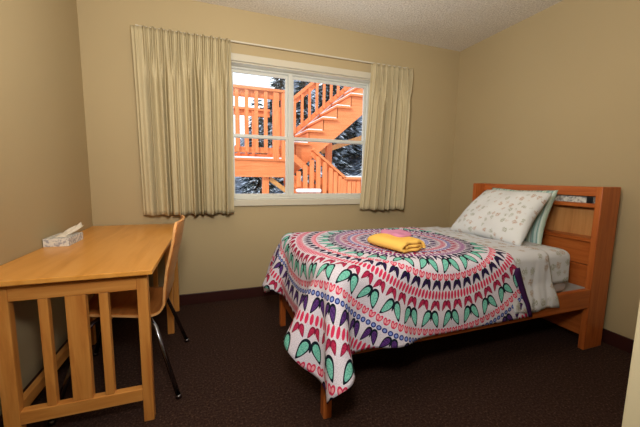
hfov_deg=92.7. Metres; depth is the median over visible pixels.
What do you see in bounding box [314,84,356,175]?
fir tree
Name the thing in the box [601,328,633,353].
baseboard
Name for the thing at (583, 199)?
storage box
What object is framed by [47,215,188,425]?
chair
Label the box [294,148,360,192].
railing
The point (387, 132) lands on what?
curtain
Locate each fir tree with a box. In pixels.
[238,99,279,193]
[261,77,296,183]
[276,81,324,192]
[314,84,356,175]
[336,86,361,156]
[354,133,361,175]
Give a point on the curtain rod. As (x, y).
(135, 24)
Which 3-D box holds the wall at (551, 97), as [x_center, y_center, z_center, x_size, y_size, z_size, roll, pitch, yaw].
[2.245,-0.256,1.381,0.120,2.440,4.600,-2,7,-20]
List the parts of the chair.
leg, leg, seat, leg, backrest, leg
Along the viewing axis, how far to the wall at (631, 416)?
0.53 m
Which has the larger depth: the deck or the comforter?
the deck
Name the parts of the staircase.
handrail, rail, support post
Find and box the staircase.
[266,82,362,186]
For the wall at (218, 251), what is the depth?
2.63 m
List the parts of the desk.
leg, rail, rail, rail, leg, leg, leg, leg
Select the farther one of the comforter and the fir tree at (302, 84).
the fir tree at (302, 84)
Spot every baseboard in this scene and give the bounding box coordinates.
[0,339,67,426]
[164,286,278,307]
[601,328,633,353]
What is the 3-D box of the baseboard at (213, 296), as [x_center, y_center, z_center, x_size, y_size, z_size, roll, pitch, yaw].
[-0.139,0.704,2.949,3.373,0.093,0.014,-2,7,-20]
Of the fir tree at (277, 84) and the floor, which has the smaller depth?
the floor
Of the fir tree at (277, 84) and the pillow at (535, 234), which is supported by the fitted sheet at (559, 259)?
the pillow at (535, 234)
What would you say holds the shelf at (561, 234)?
attached to the bed
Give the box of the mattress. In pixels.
[553,282,565,291]
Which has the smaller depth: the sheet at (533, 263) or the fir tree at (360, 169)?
the sheet at (533, 263)
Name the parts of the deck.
rail, rail, rail, rail, support post, rail post, rail post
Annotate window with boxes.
[231,53,370,205]
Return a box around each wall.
[0,0,94,414]
[76,0,459,294]
[449,0,639,339]
[622,303,639,426]
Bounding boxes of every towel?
[367,233,425,252]
[380,229,411,236]
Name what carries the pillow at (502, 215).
on the fitted sheet at (559, 259)
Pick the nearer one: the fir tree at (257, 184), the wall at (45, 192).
the wall at (45, 192)
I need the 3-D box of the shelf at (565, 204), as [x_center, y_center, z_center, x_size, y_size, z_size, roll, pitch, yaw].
[1.685,-0.099,2.387,0.095,0.026,0.918,-2,7,-20]
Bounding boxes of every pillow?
[450,190,551,245]
[492,187,557,243]
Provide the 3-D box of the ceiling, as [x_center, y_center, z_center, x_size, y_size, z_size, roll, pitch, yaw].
[0.618,-1.482,0.647,3.613,0.120,4.600,-2,7,-20]
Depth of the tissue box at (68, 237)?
1.67 m
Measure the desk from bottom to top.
0.705 m
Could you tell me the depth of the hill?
16.30 m
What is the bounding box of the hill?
[235,80,361,193]
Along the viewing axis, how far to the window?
2.81 m
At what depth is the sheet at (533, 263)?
1.77 m
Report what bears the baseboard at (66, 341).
attached to the wall at (45, 192)
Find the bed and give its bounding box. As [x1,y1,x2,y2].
[279,183,620,418]
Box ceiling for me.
[194,0,562,50]
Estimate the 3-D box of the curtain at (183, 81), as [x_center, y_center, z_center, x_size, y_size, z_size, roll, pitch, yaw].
[-1.028,-0.672,2.351,0.696,1.379,0.101,-2,7,-20]
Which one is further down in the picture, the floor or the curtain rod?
the floor
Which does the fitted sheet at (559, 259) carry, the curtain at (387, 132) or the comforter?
the comforter
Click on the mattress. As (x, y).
(559, 287)
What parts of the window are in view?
sash, sash, sill, casing, sash, sash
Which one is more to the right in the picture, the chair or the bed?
the bed
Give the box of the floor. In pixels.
[26,294,631,426]
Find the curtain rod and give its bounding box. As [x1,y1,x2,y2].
[135,24,408,68]
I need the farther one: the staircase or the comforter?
the staircase
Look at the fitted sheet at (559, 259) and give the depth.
1.85 m
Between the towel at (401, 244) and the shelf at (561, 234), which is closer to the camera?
the towel at (401, 244)
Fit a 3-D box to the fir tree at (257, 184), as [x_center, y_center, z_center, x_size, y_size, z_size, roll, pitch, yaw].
[-2.582,-2.445,12.579,2.032,5.044,2.122,-2,7,-20]
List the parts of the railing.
stair panel, rail, handrail, rail post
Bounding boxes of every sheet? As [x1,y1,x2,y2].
[418,227,559,313]
[445,227,569,283]
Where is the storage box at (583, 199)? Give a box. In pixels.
[554,195,595,202]
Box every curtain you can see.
[130,25,233,215]
[359,62,412,209]
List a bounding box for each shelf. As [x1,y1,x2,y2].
[543,229,590,241]
[553,201,594,207]
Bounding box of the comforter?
[262,227,532,403]
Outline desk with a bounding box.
[0,223,179,426]
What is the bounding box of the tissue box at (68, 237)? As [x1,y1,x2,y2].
[43,222,83,246]
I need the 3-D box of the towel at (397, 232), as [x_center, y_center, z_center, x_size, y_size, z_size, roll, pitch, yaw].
[0.471,0.110,1.854,0.181,0.028,0.217,-2,7,-20]
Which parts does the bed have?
foot post, foot post, rail, panel, panel, panel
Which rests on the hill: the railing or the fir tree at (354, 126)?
the fir tree at (354, 126)
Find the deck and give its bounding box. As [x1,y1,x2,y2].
[233,82,284,193]

